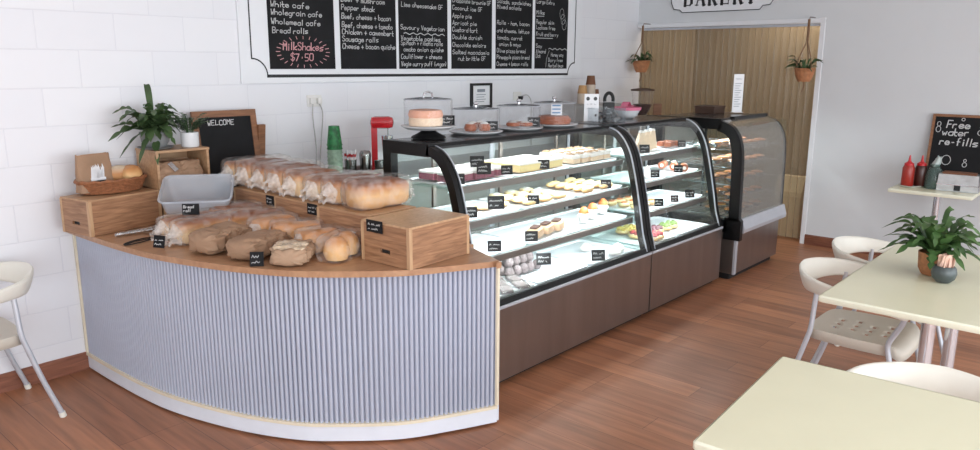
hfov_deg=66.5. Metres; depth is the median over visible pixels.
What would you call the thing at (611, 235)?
serving tray
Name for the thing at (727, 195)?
pie
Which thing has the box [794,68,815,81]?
flower pot
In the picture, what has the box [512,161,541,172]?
slice
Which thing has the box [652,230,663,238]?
tart
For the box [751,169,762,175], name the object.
pie
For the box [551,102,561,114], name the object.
menu card
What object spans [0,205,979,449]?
floor
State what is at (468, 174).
slice
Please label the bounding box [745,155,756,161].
pie
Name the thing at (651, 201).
pastry
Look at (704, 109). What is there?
box
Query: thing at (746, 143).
pie
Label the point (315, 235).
loaf
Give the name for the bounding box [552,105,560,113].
print
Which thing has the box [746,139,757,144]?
pie
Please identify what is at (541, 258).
price card
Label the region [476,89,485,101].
print
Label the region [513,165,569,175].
serving tray
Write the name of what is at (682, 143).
price card
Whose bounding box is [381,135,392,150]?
cup
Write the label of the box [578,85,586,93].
cup
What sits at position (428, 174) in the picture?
slice
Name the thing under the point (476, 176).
slice
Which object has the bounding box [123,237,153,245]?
tongs
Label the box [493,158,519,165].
slice
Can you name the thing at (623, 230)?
tart
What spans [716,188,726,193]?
pie
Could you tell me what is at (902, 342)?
cafe chair
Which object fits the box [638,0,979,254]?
wall
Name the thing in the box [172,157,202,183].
bread bag
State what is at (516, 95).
power socket
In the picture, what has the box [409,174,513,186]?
serving tray
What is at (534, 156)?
slice
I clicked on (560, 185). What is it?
custard finger
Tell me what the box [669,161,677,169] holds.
roll
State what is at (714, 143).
pie
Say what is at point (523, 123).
scroll
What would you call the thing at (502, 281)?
biscuit
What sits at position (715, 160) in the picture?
pie
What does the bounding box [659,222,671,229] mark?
tart
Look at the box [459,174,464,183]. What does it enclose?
price card
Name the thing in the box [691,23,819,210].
wall
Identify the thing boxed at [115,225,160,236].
serving tongs
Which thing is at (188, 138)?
pot
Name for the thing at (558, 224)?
log
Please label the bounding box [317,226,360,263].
bag
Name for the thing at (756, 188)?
pie
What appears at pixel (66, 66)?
wall
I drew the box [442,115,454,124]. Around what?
price card
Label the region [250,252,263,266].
price card
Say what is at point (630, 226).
tart
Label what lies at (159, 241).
price card
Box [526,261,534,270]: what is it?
ball
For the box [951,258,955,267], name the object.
stick
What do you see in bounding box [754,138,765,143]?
pie
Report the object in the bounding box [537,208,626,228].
serving tray
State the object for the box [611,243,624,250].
meringue
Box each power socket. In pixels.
[307,95,321,106]
[513,92,522,100]
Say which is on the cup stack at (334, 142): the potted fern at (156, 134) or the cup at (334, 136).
the cup at (334, 136)
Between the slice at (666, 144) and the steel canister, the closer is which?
the steel canister
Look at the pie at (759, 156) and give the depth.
6.50 m
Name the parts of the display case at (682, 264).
sliding door, frame, sliding door, panel, shelf rail, shelf rail, rail, shelf rail, frame, panel, rail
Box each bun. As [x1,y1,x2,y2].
[464,122,476,130]
[478,122,490,130]
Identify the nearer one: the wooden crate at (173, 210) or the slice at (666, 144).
the wooden crate at (173, 210)
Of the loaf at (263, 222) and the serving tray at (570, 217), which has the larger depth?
the serving tray at (570, 217)
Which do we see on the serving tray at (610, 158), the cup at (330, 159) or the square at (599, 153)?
the square at (599, 153)
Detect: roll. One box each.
[658,160,667,168]
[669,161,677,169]
[681,163,687,171]
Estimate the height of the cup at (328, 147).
0.130 m
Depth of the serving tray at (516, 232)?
4.67 m
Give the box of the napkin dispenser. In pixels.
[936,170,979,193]
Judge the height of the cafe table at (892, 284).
0.750 m
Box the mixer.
[370,116,393,169]
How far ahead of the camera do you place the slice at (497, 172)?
4.27 m
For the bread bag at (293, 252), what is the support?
on the counter
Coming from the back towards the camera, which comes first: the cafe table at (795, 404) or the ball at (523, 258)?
the ball at (523, 258)
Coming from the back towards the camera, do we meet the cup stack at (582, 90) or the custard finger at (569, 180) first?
the cup stack at (582, 90)
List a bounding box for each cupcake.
[577,207,589,222]
[588,203,598,218]
[597,198,608,213]
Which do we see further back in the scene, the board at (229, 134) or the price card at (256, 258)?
the board at (229, 134)
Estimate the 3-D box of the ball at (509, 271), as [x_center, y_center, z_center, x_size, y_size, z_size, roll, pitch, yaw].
[0.115,0.284,4.457,0.060,0.061,0.062,11,16,40]
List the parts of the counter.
wall trim, trim, trim, panel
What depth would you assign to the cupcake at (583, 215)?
4.88 m
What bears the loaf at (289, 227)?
on the counter
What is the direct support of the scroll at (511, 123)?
on the cake dome at (501, 127)
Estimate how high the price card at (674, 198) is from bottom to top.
0.049 m
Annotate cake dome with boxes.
[401,91,455,139]
[448,102,502,135]
[497,99,542,131]
[532,96,577,127]
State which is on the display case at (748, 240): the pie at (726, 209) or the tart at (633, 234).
the pie at (726, 209)
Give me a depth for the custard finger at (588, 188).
4.84 m
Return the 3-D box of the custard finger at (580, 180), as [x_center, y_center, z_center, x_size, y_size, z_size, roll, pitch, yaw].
[0.617,-0.303,5.182,0.067,0.036,0.170,7,14,30]
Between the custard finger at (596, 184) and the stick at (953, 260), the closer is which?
the stick at (953, 260)
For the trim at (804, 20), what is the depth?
7.53 m
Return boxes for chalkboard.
[926,114,979,181]
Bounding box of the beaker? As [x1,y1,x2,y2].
[374,160,382,169]
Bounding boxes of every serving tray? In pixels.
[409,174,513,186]
[433,200,519,220]
[471,233,525,255]
[479,191,574,207]
[481,220,580,243]
[500,276,533,297]
[503,253,587,283]
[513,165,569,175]
[535,184,621,195]
[536,240,632,265]
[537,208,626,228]
[562,157,616,166]
[590,171,665,183]
[591,229,676,246]
[596,202,670,212]
[606,147,661,156]
[631,189,701,203]
[633,216,707,234]
[643,165,697,175]
[653,144,693,150]
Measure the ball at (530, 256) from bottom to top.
0.061 m
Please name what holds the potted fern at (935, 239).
on the cafe table at (892, 284)
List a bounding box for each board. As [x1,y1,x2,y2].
[190,109,265,203]
[235,0,582,83]
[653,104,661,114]
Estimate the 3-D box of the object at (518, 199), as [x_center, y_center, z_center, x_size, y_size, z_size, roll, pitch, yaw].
[0.174,-0.157,4.512,0.093,0.028,0.144,3,12,10]
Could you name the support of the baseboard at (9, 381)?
attached to the wall at (66, 66)
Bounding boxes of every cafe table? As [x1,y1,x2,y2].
[693,357,979,449]
[818,244,979,367]
[888,182,979,219]
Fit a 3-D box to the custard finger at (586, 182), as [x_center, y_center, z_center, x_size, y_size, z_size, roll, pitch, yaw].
[0.673,-0.292,5.132,0.067,0.036,0.170,8,14,31]
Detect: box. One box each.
[135,144,210,189]
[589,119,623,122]
[694,105,725,113]
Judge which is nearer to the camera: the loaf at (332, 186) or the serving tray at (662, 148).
the loaf at (332, 186)
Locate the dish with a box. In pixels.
[898,184,920,187]
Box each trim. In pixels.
[638,18,825,27]
[800,23,825,243]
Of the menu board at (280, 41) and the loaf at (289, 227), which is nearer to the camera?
the loaf at (289, 227)
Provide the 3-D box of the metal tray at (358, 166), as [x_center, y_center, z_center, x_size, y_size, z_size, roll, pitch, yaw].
[-0.936,-0.368,5.183,0.260,0.040,0.440,11,16,40]
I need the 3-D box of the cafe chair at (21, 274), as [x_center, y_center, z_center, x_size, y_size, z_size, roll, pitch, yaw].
[-2.508,0.604,3.581,0.585,0.746,0.639,11,16,40]
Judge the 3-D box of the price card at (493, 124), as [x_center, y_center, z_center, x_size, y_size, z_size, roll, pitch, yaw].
[0.012,-0.602,4.526,0.070,0.055,0.024,0,12,-1]
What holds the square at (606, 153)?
on the serving tray at (610, 158)
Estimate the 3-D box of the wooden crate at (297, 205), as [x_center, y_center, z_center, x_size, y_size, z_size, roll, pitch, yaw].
[-0.915,-0.062,4.025,0.393,0.190,0.313,11,16,40]
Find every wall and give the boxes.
[0,0,695,373]
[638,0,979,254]
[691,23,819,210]
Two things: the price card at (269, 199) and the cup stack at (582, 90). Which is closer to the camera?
the price card at (269, 199)
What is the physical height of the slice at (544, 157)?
0.050 m
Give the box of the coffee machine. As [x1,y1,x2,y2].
[559,102,627,146]
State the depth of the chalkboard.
6.38 m
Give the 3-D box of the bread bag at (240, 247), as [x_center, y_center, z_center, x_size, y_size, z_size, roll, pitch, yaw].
[-1.085,0.080,3.555,0.216,0.105,0.384,4,13,17]
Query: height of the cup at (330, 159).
0.130 m
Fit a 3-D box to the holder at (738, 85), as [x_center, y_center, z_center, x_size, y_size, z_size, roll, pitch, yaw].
[2.214,-1.175,6.674,0.096,0.337,0.060,-2,12,-11]
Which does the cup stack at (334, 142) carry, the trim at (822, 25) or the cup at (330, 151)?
the cup at (330, 151)
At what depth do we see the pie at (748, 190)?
6.43 m
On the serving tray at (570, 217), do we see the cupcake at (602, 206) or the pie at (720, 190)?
the cupcake at (602, 206)
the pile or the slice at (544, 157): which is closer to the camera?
the slice at (544, 157)
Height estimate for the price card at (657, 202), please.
0.054 m
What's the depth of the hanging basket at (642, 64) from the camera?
8.06 m
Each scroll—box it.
[506,121,519,126]
[520,121,532,126]
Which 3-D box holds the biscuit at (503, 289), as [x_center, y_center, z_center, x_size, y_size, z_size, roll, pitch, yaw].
[0.090,0.353,4.196,0.090,0.038,0.120,-2,12,-10]
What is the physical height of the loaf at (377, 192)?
0.158 m
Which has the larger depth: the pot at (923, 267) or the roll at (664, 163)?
the roll at (664, 163)
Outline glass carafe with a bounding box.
[930,155,942,171]
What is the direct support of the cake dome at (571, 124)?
on the display case at (541, 322)
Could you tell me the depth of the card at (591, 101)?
5.52 m
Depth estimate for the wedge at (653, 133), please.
5.68 m
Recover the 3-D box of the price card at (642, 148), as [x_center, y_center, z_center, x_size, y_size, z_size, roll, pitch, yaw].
[1.116,-0.552,5.407,0.077,0.060,0.024,-2,12,-9]
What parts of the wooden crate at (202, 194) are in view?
panel, corner post, panel, corner post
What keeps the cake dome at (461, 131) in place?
on the display case at (541, 322)
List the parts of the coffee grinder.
lid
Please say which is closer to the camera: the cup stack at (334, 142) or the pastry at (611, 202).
the cup stack at (334, 142)
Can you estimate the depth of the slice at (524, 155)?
4.76 m
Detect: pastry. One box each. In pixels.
[607,199,616,205]
[615,198,625,203]
[618,201,629,206]
[623,196,631,200]
[648,199,653,204]
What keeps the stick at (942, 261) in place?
in the sugar pot at (939, 274)
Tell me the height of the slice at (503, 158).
0.050 m
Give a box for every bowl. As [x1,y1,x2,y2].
[614,102,641,118]
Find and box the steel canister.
[359,150,370,171]
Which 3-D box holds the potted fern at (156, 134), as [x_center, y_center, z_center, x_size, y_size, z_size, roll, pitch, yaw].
[-1.883,-0.562,4.162,0.304,0.438,0.412,7,14,30]
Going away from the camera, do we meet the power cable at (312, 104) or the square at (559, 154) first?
the square at (559, 154)
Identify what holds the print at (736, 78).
attached to the holder at (738, 85)
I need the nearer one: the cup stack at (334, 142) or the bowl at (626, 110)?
the cup stack at (334, 142)
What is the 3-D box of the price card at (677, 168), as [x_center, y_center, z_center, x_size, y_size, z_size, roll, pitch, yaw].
[1.449,-0.434,5.759,0.070,0.054,0.024,-2,12,-9]
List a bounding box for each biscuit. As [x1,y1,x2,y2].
[500,278,507,285]
[500,284,513,293]
[505,274,522,281]
[511,279,529,288]
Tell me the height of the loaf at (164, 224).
0.128 m
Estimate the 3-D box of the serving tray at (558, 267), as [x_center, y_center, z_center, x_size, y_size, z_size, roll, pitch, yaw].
[0.286,0.270,4.703,0.460,0.013,0.530,11,16,40]
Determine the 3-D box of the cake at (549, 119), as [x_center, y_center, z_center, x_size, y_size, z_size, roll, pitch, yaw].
[0.433,-0.718,5.071,0.236,0.056,0.236,11,16,40]
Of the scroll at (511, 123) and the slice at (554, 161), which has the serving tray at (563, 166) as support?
the slice at (554, 161)
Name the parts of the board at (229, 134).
chalk panel, leg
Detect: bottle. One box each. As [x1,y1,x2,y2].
[900,155,914,185]
[913,155,927,186]
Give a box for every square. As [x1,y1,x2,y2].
[539,150,554,156]
[552,151,565,158]
[563,152,579,163]
[575,151,588,162]
[584,150,596,160]
[590,149,602,159]
[597,148,610,158]
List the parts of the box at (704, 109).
box lid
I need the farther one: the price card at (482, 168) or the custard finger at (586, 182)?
the custard finger at (586, 182)
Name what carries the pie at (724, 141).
on the display case at (748, 240)
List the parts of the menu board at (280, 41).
chalk panel, chalk panel, chalk panel, chalk panel, chalk panel, chalk panel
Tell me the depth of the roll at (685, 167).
5.79 m
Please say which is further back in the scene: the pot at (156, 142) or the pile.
the pile
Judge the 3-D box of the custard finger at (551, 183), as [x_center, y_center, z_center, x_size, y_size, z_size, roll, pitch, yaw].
[0.429,-0.282,5.077,0.067,0.036,0.170,9,15,33]
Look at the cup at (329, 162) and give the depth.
5.03 m
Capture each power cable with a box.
[312,104,316,163]
[319,104,322,166]
[522,94,531,143]
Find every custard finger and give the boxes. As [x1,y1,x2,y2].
[546,181,559,187]
[555,182,567,188]
[563,183,575,189]
[564,177,575,182]
[572,178,584,184]
[573,184,584,190]
[581,179,593,185]
[581,185,593,192]
[591,180,599,186]
[599,183,612,188]
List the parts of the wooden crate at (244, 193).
panel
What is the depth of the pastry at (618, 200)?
5.58 m
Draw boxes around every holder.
[344,150,356,172]
[732,74,743,112]
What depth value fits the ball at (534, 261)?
4.63 m
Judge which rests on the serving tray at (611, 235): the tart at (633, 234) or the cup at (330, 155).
the tart at (633, 234)
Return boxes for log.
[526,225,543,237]
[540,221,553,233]
[550,218,564,230]
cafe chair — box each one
[0,261,66,417]
[795,257,919,363]
[810,236,942,362]
[847,362,979,401]
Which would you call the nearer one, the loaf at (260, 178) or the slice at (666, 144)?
the loaf at (260, 178)
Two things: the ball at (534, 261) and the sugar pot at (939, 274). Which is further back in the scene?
the ball at (534, 261)
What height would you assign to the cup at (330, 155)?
0.130 m
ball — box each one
[500,265,504,275]
[503,258,513,266]
[504,267,513,275]
[512,256,519,264]
[513,265,521,275]
[519,254,526,262]
[520,263,528,272]
[526,252,533,260]
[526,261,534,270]
[533,259,541,268]
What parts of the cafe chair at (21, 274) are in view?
seat, leg, leg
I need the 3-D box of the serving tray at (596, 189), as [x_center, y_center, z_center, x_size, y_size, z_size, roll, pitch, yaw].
[0.602,-0.253,5.064,0.370,0.013,0.530,11,16,40]
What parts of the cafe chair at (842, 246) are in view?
leg, leg, leg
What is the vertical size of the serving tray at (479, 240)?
0.013 m
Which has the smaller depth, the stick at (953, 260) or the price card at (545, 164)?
the stick at (953, 260)
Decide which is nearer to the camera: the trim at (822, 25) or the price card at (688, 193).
the price card at (688, 193)
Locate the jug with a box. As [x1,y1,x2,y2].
[926,166,934,185]
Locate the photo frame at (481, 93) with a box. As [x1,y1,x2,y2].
[470,83,491,106]
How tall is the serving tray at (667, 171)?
0.013 m
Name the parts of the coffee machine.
panel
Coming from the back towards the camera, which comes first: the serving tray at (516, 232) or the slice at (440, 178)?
the serving tray at (516, 232)
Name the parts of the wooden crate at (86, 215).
corner post, panel, corner post, panel, corner post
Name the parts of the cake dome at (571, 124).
plate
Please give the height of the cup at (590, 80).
0.085 m
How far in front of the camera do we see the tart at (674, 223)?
5.84 m
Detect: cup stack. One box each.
[327,125,342,172]
[577,85,586,103]
[586,76,595,93]
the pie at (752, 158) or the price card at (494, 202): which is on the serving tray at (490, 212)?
the price card at (494, 202)
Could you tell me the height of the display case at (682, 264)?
1.318 m
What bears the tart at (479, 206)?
on the serving tray at (490, 212)
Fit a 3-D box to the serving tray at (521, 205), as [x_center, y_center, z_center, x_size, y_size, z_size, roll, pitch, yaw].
[0.236,-0.167,4.656,0.370,0.013,0.530,11,16,40]
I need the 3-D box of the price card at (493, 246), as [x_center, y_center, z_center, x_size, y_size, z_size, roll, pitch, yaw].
[0.024,0.115,4.134,0.077,0.060,0.024,-2,12,-9]
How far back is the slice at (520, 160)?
4.51 m
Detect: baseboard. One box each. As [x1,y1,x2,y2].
[0,352,89,393]
[804,234,881,255]
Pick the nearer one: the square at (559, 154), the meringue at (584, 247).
the square at (559, 154)
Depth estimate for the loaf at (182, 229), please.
3.71 m
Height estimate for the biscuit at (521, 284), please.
0.038 m
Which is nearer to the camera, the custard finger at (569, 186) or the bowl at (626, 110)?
the custard finger at (569, 186)
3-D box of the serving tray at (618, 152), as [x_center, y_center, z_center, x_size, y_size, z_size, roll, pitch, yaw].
[1.002,-0.538,5.522,0.340,0.013,0.490,11,16,40]
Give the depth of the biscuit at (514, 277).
4.40 m
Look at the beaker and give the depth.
5.22 m
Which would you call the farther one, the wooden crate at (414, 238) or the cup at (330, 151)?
the cup at (330, 151)
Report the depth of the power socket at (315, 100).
5.20 m
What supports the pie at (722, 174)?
on the display case at (748, 240)
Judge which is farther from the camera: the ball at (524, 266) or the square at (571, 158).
the square at (571, 158)
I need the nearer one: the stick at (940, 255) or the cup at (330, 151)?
the stick at (940, 255)
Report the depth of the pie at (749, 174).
6.41 m
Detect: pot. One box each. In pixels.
[139,131,169,147]
[180,131,199,146]
[918,249,948,275]
[931,264,957,283]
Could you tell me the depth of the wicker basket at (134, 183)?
4.00 m
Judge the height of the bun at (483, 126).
0.056 m
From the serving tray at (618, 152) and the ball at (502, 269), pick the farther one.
the serving tray at (618, 152)
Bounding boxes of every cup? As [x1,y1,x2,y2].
[327,125,342,145]
[327,146,342,149]
[327,149,342,153]
[327,153,342,157]
[327,157,342,161]
[327,161,342,164]
[327,165,342,168]
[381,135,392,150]
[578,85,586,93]
[586,76,595,84]
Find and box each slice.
[419,168,440,179]
[437,172,460,182]
[455,164,471,167]
[457,169,472,180]
[461,168,483,179]
[472,167,494,177]
[484,157,509,164]
[491,165,504,175]
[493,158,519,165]
[502,159,530,164]
[508,154,532,157]
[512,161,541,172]
[517,155,543,159]
[526,156,551,160]
[536,157,562,167]
[657,141,666,145]
[664,142,674,146]
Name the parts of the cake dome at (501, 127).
plate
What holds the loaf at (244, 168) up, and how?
on the wooden crate at (244, 193)
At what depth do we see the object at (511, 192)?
4.70 m
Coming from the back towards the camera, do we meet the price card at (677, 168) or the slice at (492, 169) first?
the price card at (677, 168)
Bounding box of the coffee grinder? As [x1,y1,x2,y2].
[630,88,654,137]
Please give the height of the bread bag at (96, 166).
0.204 m
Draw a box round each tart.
[474,204,487,209]
[615,226,628,234]
[624,224,635,229]
[628,230,637,238]
[651,225,663,231]
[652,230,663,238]
[652,232,657,240]
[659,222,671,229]
[666,220,678,227]
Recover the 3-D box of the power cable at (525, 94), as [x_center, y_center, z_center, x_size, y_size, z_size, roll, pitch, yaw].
[0.345,-0.976,6.974,0.024,0.480,0.196,9,15,33]
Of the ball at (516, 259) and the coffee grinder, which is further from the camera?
the coffee grinder
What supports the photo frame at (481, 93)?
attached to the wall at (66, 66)
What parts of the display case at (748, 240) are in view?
panel, frame, panel, corner trim, frame, rail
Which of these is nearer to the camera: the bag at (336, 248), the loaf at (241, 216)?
the bag at (336, 248)
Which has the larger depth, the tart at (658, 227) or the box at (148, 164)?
the tart at (658, 227)
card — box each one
[153,235,164,247]
[182,204,199,214]
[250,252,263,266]
[266,195,273,205]
[307,203,316,215]
[366,219,382,233]
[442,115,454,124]
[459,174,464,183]
[466,207,477,217]
[470,156,483,166]
[476,163,490,173]
[486,121,497,129]
[487,240,500,251]
[488,196,504,208]
[501,165,512,174]
[525,231,537,241]
[527,195,538,203]
[528,117,539,126]
[536,253,550,264]
[538,160,549,168]
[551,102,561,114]
[584,94,598,120]
[591,249,604,260]
[600,180,610,187]
[639,145,649,152]
[650,170,659,177]
[654,199,663,205]
[671,195,678,201]
[674,165,682,171]
[678,140,685,146]
[685,190,694,197]
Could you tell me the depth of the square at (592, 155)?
4.94 m
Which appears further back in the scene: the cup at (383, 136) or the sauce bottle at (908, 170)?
the sauce bottle at (908, 170)
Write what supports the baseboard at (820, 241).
attached to the wall at (889, 66)
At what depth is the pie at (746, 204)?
6.46 m
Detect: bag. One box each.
[75,152,113,193]
[154,159,184,185]
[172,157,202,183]
[188,221,252,254]
[225,229,292,259]
[269,239,317,265]
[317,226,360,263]
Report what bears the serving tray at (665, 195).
on the display case at (682, 264)
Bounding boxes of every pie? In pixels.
[709,140,721,146]
[712,157,720,163]
[716,172,727,177]
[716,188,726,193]
[717,155,728,161]
[718,139,729,144]
[718,202,725,208]
[723,185,729,191]
[724,207,728,213]
[725,192,729,198]
[742,202,752,207]
[743,140,749,146]
[743,187,753,193]
[744,171,755,177]
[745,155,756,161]
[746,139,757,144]
[748,199,760,205]
[749,185,761,191]
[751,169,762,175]
[753,154,764,159]
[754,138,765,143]
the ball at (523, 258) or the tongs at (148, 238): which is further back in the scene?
the ball at (523, 258)
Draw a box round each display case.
[383,122,651,382]
[575,115,722,313]
[651,112,785,278]
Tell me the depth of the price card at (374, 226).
3.37 m
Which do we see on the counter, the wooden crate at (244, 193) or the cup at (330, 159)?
the wooden crate at (244, 193)
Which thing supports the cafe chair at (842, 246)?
on the floor
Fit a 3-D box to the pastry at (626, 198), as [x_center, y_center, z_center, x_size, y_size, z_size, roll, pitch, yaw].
[1.051,-0.203,5.699,0.079,0.038,0.100,11,16,40]
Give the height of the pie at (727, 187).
0.049 m
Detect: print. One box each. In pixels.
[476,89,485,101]
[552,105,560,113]
[734,78,741,106]
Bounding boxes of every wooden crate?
[59,187,162,236]
[142,183,213,218]
[164,206,209,217]
[233,186,282,207]
[274,194,330,220]
[317,203,415,252]
[361,207,468,270]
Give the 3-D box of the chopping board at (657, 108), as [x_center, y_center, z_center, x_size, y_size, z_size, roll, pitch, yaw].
[1.798,-1.127,8.063,0.090,0.360,0.020,1,12,3]
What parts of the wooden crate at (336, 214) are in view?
corner post, panel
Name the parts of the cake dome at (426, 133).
plate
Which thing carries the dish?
on the cafe table at (927, 190)
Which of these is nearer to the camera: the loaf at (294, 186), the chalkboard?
the loaf at (294, 186)
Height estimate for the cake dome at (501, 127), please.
0.197 m
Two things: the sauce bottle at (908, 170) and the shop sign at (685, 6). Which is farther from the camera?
the shop sign at (685, 6)
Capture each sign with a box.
[602,91,614,118]
[671,0,772,12]
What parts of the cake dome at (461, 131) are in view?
plate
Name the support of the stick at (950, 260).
in the sugar pot at (939, 274)
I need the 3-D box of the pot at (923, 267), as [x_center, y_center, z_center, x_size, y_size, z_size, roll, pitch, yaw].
[2.133,0.183,3.591,0.144,0.109,0.144,11,16,40]
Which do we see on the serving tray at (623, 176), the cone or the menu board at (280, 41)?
the cone
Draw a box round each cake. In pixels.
[408,109,442,126]
[538,114,570,124]
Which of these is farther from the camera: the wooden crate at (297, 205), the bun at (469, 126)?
the bun at (469, 126)
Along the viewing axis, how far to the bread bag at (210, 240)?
3.51 m
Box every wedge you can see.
[636,130,646,148]
[644,129,651,149]
[649,128,656,148]
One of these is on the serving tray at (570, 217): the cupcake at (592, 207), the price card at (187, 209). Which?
the cupcake at (592, 207)
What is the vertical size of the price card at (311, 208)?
0.056 m
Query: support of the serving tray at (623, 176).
on the display case at (682, 264)
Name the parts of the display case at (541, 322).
frame, sliding door, panel, shelf rail, rail, shelf rail, sliding door, shelf rail, panel, rail, frame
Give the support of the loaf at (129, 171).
in the wicker basket at (134, 183)
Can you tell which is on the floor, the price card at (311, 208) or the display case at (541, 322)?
the display case at (541, 322)
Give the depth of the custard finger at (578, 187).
4.89 m
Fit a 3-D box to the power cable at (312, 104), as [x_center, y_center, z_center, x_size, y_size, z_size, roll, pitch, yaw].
[-1.229,-0.608,5.234,0.016,0.476,0.038,3,12,11]
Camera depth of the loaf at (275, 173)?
4.04 m
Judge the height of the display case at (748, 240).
1.315 m
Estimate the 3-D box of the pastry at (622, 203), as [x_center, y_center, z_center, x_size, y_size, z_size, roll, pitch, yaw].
[0.982,-0.154,5.469,0.079,0.038,0.100,11,16,40]
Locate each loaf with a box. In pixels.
[112,165,124,179]
[123,164,141,178]
[152,207,223,240]
[168,210,230,246]
[205,199,261,213]
[219,154,275,184]
[225,204,282,225]
[231,153,291,187]
[248,210,300,230]
[249,158,310,190]
[262,159,323,194]
[268,216,323,238]
[281,164,343,197]
[294,223,344,252]
[300,170,355,200]
[320,170,378,204]
[340,172,413,210]
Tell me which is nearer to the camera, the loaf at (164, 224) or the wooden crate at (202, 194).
the loaf at (164, 224)
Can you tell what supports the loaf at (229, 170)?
on the wooden crate at (244, 193)
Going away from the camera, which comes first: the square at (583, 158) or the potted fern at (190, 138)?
the potted fern at (190, 138)
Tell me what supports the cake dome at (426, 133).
on the display case at (541, 322)
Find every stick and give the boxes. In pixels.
[937,254,941,265]
[939,255,946,266]
[948,255,952,267]
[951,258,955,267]
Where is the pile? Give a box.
[595,111,616,119]
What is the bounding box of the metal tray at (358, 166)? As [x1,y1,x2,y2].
[343,165,382,174]
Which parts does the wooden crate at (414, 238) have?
corner post, panel, corner post, panel, corner post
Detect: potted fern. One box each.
[109,84,180,163]
[171,112,208,146]
[878,206,979,275]
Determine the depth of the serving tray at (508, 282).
4.29 m
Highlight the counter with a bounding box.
[67,224,500,440]
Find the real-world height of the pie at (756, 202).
0.049 m
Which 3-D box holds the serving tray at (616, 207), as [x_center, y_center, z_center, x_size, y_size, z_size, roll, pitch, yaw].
[1.052,-0.147,5.559,0.400,0.013,0.490,11,16,40]
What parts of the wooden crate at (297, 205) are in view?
panel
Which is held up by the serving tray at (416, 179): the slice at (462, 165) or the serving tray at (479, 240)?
the slice at (462, 165)
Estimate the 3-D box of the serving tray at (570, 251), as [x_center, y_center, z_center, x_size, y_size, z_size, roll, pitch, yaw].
[0.652,0.184,5.111,0.460,0.013,0.530,11,16,40]
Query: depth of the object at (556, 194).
4.63 m
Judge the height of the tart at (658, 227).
0.053 m
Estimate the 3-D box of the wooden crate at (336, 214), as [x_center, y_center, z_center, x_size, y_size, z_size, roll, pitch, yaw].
[-0.618,-0.002,3.757,0.392,0.190,0.312,10,16,38]
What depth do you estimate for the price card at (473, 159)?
4.20 m
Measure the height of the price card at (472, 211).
0.057 m
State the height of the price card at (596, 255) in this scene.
0.070 m
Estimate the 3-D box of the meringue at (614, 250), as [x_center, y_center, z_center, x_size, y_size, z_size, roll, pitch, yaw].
[0.836,0.170,5.025,0.091,0.055,0.092,11,16,40]
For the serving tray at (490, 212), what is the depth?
4.30 m
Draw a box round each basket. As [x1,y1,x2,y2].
[73,172,146,194]
[626,23,652,81]
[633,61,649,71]
[784,17,822,91]
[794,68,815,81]
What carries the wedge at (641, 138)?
on the serving tray at (618, 152)
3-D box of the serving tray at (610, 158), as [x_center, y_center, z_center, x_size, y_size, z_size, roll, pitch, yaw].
[0.577,-0.439,5.048,0.340,0.013,0.530,11,16,40]
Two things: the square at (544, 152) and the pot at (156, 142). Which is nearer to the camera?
the pot at (156, 142)
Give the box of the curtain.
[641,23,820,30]
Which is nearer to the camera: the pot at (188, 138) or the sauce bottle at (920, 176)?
the pot at (188, 138)
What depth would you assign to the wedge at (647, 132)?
5.59 m
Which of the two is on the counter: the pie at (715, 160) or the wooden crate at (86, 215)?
the wooden crate at (86, 215)
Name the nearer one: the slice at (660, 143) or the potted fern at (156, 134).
the potted fern at (156, 134)
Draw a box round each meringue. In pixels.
[580,243,592,250]
[608,246,620,254]
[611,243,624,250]
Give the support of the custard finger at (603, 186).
on the serving tray at (596, 189)
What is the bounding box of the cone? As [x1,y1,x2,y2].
[644,165,649,176]
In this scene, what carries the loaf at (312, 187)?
on the wooden crate at (297, 205)
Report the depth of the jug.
6.23 m
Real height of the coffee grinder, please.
0.520 m

